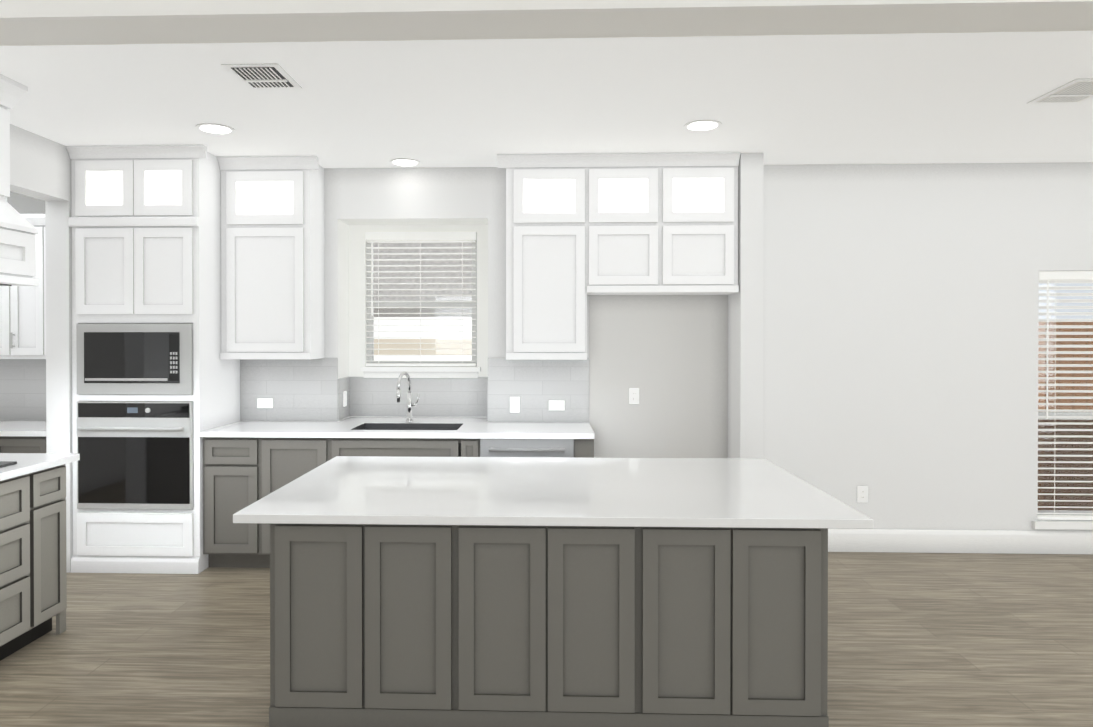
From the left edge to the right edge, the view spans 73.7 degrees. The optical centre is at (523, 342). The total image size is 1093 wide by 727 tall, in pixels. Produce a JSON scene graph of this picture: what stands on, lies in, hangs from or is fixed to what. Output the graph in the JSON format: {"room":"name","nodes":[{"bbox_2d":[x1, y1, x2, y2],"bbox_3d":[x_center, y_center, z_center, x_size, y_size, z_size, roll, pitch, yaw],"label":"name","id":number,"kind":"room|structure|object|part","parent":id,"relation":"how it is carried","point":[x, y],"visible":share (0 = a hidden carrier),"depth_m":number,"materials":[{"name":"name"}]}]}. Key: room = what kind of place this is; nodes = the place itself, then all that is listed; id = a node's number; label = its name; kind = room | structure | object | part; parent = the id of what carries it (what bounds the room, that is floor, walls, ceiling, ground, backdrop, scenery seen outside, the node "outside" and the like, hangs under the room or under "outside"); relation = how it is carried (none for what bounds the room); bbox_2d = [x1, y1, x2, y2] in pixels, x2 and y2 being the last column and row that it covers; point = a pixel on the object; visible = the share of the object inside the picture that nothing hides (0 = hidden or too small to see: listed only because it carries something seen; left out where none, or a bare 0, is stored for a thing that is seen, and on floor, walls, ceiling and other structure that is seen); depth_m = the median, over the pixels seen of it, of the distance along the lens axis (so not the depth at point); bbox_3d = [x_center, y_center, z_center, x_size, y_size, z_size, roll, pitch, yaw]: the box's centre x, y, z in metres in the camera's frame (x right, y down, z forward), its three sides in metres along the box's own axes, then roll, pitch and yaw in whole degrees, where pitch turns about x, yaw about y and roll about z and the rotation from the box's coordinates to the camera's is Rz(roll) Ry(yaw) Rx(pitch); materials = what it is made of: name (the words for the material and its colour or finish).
{"room":"kitchen","nodes":[
{"label":"kitchen","id":0,"kind":"room"},
{"bbox_2d":[7,191,44,213],"bbox_3d":[-3.737,-1.083,5.409,1.300,0.380,0.004,0,0,2],"label":"soffit","id":1,"kind":"structure","parent":0,"point":[21,204],"depth_m":5.41,"materials":[{"name":"grey paint"}]},
{"bbox_2d":[10,124,72,571],"bbox_3d":[-3.256,0.160,-1.877,0.155,2.770,14.550,0,0,2],"label":"wall","id":2,"kind":"structure","parent":0,"point":[58,232],"depth_m":4.74,"materials":[{"name":"paint"}]},
{"bbox_2d":[0,73,38,285],"bbox_3d":[-2.700,-0.762,3.066,0.617,0.989,1.084,0,0,2],"label":"range hood","id":3,"kind":"object","parent":2,"relation":"attached to","point":[18,230],"visible":1,"depth_m":3.48,"materials":[{"name":"white wood"}]},
{"bbox_2d":[0,552,1092,726],"bbox_3d":[0.568,1.575,-1.863,10.700,0.060,15.120,0,0,2],"label":"floor","id":4,"kind":"structure","parent":0,"point":[960,639],"depth_m":3.59,"materials":[{"name":"brown wood"}]},
{"bbox_2d":[0,420,45,452],"bbox_3d":[-3.700,1.039,5.102,1.196,0.920,0.638,0,0,2],"label":"base cabinets","id":5,"kind":"object","parent":4,"relation":"on","point":[22,436],"visible":0.19,"depth_m":4.81,"materials":[{"name":"grey"}]},
{"bbox_2d":[0,470,47,660],"bbox_3d":[-2.701,1.070,3.116,0.613,0.884,0.975,0,0,2],"label":"base cabinet","id":6,"kind":"object","parent":4,"relation":"on","point":[33,585],"depth_m":3.47,"materials":[{"name":"grey wood"}]},
{"bbox_2d":[0,453,79,480],"bbox_3d":[-2.709,0.614,2.445,0.643,0.035,2.820,0,0,2],"label":"countertop","id":7,"kind":"structure","parent":6,"relation":"on","point":[27,463],"depth_m":3.63,"materials":[{"name":"white stone"}]},
{"bbox_2d":[0,461,16,467],"bbox_3d":[-2.695,0.586,3.085,0.460,0.078,0.900,0,0,2],"label":"cooktop","id":8,"kind":"object","parent":7,"relation":"in","point":[5,463],"visible":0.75,"depth_m":3.49,"materials":[{"name":"black glass"}]},
{"bbox_2d":[44,464,66,633],"bbox_3d":[-2.682,1.066,3.679,0.613,0.884,0.278,0,0,2],"label":"base cabinet","id":9,"kind":"object","parent":4,"relation":"on","point":[55,568],"depth_m":3.72,"materials":[{"name":"grey wood"}]},
{"bbox_2d":[66,144,239,573],"bbox_3d":[-2.489,0.115,5.032,0.900,2.769,0.683,0,0,2],"label":"tall cabinet","id":10,"kind":"object","parent":4,"relation":"on","point":[144,222],"visible":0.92,"depth_m":4.74,"materials":[{"name":"white wood"}]},
{"bbox_2d":[76,324,192,394],"bbox_3d":[-2.519,0.108,4.967,0.758,0.460,0.520,0,0,2],"label":"microwave","id":11,"kind":"object","parent":10,"relation":"in","point":[146,359],"visible":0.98,"depth_m":4.72,"materials":[{"name":"silver metal"}]},
{"bbox_2d":[77,401,193,509],"bbox_3d":[-2.519,0.735,4.979,0.758,0.698,0.603,0,0,2],"label":"wall oven","id":12,"kind":"object","parent":10,"relation":"in","point":[136,454],"visible":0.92,"depth_m":4.72,"materials":[{"name":"black glass"}]},
{"bbox_2d":[203,437,270,567],"bbox_3d":[-1.863,1.057,5.055,0.456,0.884,0.608,0,0,2],"label":"base cabinet","id":13,"kind":"object","parent":4,"relation":"on","point":[240,473],"depth_m":4.76,"materials":[{"name":"grey wood"}]},
{"bbox_2d":[271,438,366,492],"bbox_3d":[-1.478,1.057,5.042,0.605,0.884,0.608,0,0,2],"label":"base cabinet","id":14,"kind":"object","parent":4,"relation":"on","point":[291,458],"depth_m":4.74,"materials":[{"name":"grey wood"}]},
{"bbox_2d":[199,417,594,438],"bbox_3d":[-0.809,0.596,5.147,2.557,0.035,0.930,0,0,2],"label":"countertop","id":15,"kind":"structure","parent":14,"relation":"on","point":[468,427],"depth_m":4.85,"materials":[{"name":"white stone"}]},
{"bbox_2d":[396,372,418,421],"bbox_3d":[-0.820,0.394,5.194,0.136,0.368,0.207,0,0,2],"label":"faucet","id":16,"kind":"object","parent":15,"relation":"on","point":[410,404],"visible":1,"depth_m":5.25,"materials":[{"name":"silver metal"}]},
{"bbox_2d":[361,428,460,456],"bbox_3d":[-0.786,0.721,5.007,0.719,0.210,0.378,0,0,2],"label":"sink","id":17,"kind":"object","parent":15,"relation":"in","point":[414,429],"visible":0.06,"depth_m":5.19,"materials":[{"name":"grey metal"}]},
{"bbox_2d":[480,439,573,457],"bbox_3d":[0.032,1.058,4.944,0.601,0.877,0.605,0,0,2],"label":"dishwasher","id":18,"kind":"object","parent":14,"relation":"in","point":[526,447],"visible":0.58,"depth_m":4.68,"materials":[{"name":"silver metal"}]},
{"bbox_2d":[269,524,836,726],"bbox_3d":[0.106,1.099,3.422,2.146,0.823,1.322,0,0,2],"label":"kitchen island","id":19,"kind":"object","parent":4,"relation":"on","point":[526,592],"depth_m":2.77,"materials":[{"name":"grey wood"}]},
{"bbox_2d":[233,456,873,528],"bbox_3d":[0.118,0.670,3.421,2.410,0.035,1.364,0,0,2],"label":"island countertop","id":20,"kind":"structure","parent":19,"relation":"on","point":[426,492],"depth_m":3.11,"materials":[{"name":"white stone"}]},
{"bbox_2d":[0,162,1092,530],"bbox_3d":[0.818,0.112,5.464,10.400,2.770,0.400,0,0,2],"label":"wall","id":21,"kind":"structure","parent":0,"point":[900,336],"depth_m":5.20,"materials":[{"name":"paint"}]},
{"bbox_2d":[0,214,45,358],"bbox_3d":[-3.695,-0.385,5.226,1.196,1.004,0.370,0,0,2],"label":"wall cabinet","id":22,"kind":"object","parent":21,"relation":"attached to","point":[22,322],"visible":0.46,"depth_m":5.07,"materials":[{"name":"white wood"}]},
{"bbox_3d":[-3.544,-0.012,5.055,0.010,0.110,0.032,0,0,2],"label":"handle","id":23,"kind":"part","parent":22,"relation":"part of","materials":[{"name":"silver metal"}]},
{"bbox_2d":[217,155,324,358],"bbox_3d":[-1.744,-0.576,5.155,0.683,1.388,0.378,0,0,2],"label":"upper cabinet","id":24,"kind":"object","parent":21,"relation":"attached to","point":[272,257],"visible":1,"depth_m":5.02,"materials":[{"name":"white wood"}]},
{"bbox_2d":[0,358,588,421],"bbox_3d":[-1.901,0.345,5.504,4.764,0.459,0.308,0,0,2],"label":"tile backsplash","id":25,"kind":"structure","parent":21,"relation":"attached to","point":[304,389],"depth_m":5.35,"materials":[{"name":"white tile"}]},
{"bbox_2d":[257,398,272,407],"bbox_3d":[-1.895,0.448,5.346,0.115,0.072,0.008,0,0,2],"label":"outlet","id":26,"kind":"object","parent":25,"relation":"attached to","point":[264,402],"visible":1,"depth_m":5.34,"materials":[{"name":"white plastic"}]},
{"bbox_2d":[343,391,346,406],"bbox_3d":[-1.341,0.426,5.489,0.009,0.115,0.072,0,0,2],"label":"light switch","id":27,"kind":"object","parent":25,"relation":"attached to","point":[344,398],"visible":0.98,"depth_m":5.46,"materials":[{"name":"white plastic"}]},
{"bbox_2d":[510,397,519,412],"bbox_3d":[-0.062,0.453,5.283,0.072,0.115,0.009,0,0,2],"label":"light switch","id":28,"kind":"object","parent":25,"relation":"attached to","point":[514,404],"visible":1,"depth_m":5.28,"materials":[{"name":"white plastic"}]},
{"bbox_2d":[549,400,564,409],"bbox_3d":[0.241,0.458,5.273,0.115,0.072,0.008,0,0,2],"label":"outlet","id":29,"kind":"object","parent":25,"relation":"attached to","point":[556,404],"visible":1,"depth_m":5.27,"materials":[{"name":"white plastic"}]},
{"bbox_2d":[360,232,480,377],"bbox_3d":[-0.788,-0.286,5.646,0.927,1.124,0.132,0,0,2],"label":"kitchen window","id":30,"kind":"structure","parent":21,"relation":"in","point":[423,369],"depth_m":5.61,"materials":[{"name":"paint"}]},
{"bbox_2d":[505,153,588,359],"bbox_3d":[0.162,-0.576,5.110,0.550,1.388,0.338,0,0,2],"label":"upper cabinet","id":31,"kind":"object","parent":21,"relation":"attached to","point":[580,227],"depth_m":4.95,"materials":[{"name":"white wood"}]},
{"bbox_2d":[589,152,664,294],"bbox_3d":[0.684,-0.804,5.091,0.494,0.932,0.338,0,0,2],"label":"upper cabinet","id":32,"kind":"object","parent":21,"relation":"attached to","point":[627,190],"depth_m":4.93,"materials":[{"name":"white wood"}]},
{"bbox_2d":[589,295,727,457],"bbox_3d":[0.973,0.581,5.260,0.992,1.835,0.003,0,0,2],"label":"wall","id":33,"kind":"structure","parent":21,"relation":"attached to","point":[667,355],"depth_m":5.26,"materials":[{"name":"paint"}]},
{"bbox_2d":[629,388,638,403],"bbox_3d":[0.801,0.388,5.262,0.072,0.115,0.008,0,0,2],"label":"outlet","id":34,"kind":"object","parent":33,"relation":"attached to","point":[633,395],"visible":1,"depth_m":5.26,"materials":[{"name":"white plastic"}]},
{"bbox_2d":[661,152,739,294],"bbox_3d":[1.192,-0.804,5.074,0.524,0.932,0.338,0,0,2],"label":"upper cabinet","id":35,"kind":"object","parent":21,"relation":"attached to","point":[699,253],"depth_m":4.91,"materials":[{"name":"white wood"}]},
{"bbox_2d":[857,486,867,501],"bbox_3d":[2.427,1.088,5.211,0.072,0.115,0.008,0,0,2],"label":"outlet","id":36,"kind":"object","parent":21,"relation":"attached to","point":[862,493],"visible":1,"depth_m":5.21,"materials":[{"name":"white plastic"}]},
{"bbox_2d":[828,529,1092,553],"bbox_3d":[3.814,1.419,5.162,4.390,0.160,0.016,0,0,2],"label":"baseboard","id":37,"kind":"structure","parent":21,"relation":"attached to","point":[963,541],"depth_m":5.18,"materials":[{"name":"paint"}]},
{"bbox_2d":[1032,283,1092,529],"bbox_3d":[4.142,0.406,5.200,1.057,1.824,0.165,0,0,2],"label":"window","id":38,"kind":"structure","parent":21,"relation":"in","point":[1086,525],"depth_m":5.25,"materials":[{"name":"paint"}]},
{"bbox_2d":[1038,271,1092,519],"bbox_3d":[4.141,0.380,5.183,0.961,1.765,0.072,0,0,2],"label":"window blinds","id":39,"kind":"object","parent":38,"relation":"attached to","point":[1048,277],"visible":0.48,"depth_m":5.18,"materials":[{"name":"white plastic"}]},
{"bbox_2d":[0,31,1092,167],"bbox_3d":[0.568,-1.230,-1.881,10.700,0.010,15.120,0,0,2],"label":"ceiling","id":40,"kind":"structure","parent":0,"point":[920,98],"depth_m":3.77,"materials":[{"name":"white paint"}]},
{"bbox_2d":[196,123,234,133],"bbox_3d":[-1.823,-1.262,4.314,0.214,0.007,0.214,0,0,2],"label":"recessed light","id":41,"kind":"object","parent":40,"relation":"in","point":[212,128],"visible":0.94,"depth_m":4.29,"materials":[{"name":"paint"}]},
{"bbox_2d":[221,63,301,88],"bbox_3d":[-1.232,-1.253,3.453,0.260,0.012,0.320,0,0,2],"label":"ceiling vent","id":42,"kind":"object","parent":40,"relation":"in","point":[266,76],"visible":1,"depth_m":3.43,"materials":[{"name":"metal"}]},
{"bbox_2d":[390,158,419,165],"bbox_3d":[-0.834,-1.267,5.141,0.214,0.007,0.214,0,0,2],"label":"recessed light","id":43,"kind":"object","parent":40,"relation":"in","point":[404,162],"visible":0.98,"depth_m":5.12,"materials":[{"name":"paint"}]},
{"bbox_2d":[0,0,1092,45],"bbox_3d":[0.708,-1.117,2.232,10.400,0.270,0.210,0,0,2],"label":"ceiling beam","id":44,"kind":"structure","parent":40,"relation":"attached to","point":[65,22],"depth_m":2.22,"materials":[{"name":"white paint"}]},
{"bbox_2d":[684,120,721,130],"bbox_3d":[1.045,-1.261,4.246,0.214,0.007,0.214,0,0,2],"label":"recessed light","id":45,"kind":"object","parent":40,"relation":"in","point":[702,125],"visible":0.96,"depth_m":4.23,"materials":[{"name":"paint"}]},
{"bbox_2d":[1027,78,1092,103],"bbox_3d":[2.788,-1.255,3.657,0.280,0.012,0.360,0,0,2],"label":"ceiling vent","id":46,"kind":"object","parent":40,"relation":"in","point":[1078,90],"visible":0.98,"depth_m":3.68,"materials":[{"name":"metal"}]},
{"bbox_2d":[728,153,763,458],"bbox_3d":[1.539,0.114,5.064,0.150,2.770,0.350,0,0,2],"label":"wall","id":47,"kind":"structure","parent":0,"point":[745,371],"depth_m":4.89,"materials":[{"name":"paint"}]},
{"label":"outside","id":48,"kind":"structure","parent":0,"visible":0},
{"bbox_2d":[374,240,471,360],"bbox_3d":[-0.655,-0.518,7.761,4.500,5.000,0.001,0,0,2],"label":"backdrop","id":49,"kind":"structure","parent":48,"point":[386,355],"depth_m":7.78,"materials":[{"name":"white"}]},
{"bbox_2d":[1038,283,1092,510],"bbox_3d":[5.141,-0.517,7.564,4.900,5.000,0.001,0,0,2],"label":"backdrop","id":50,"kind":"structure","parent":48,"point":[1061,465],"depth_m":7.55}
]}

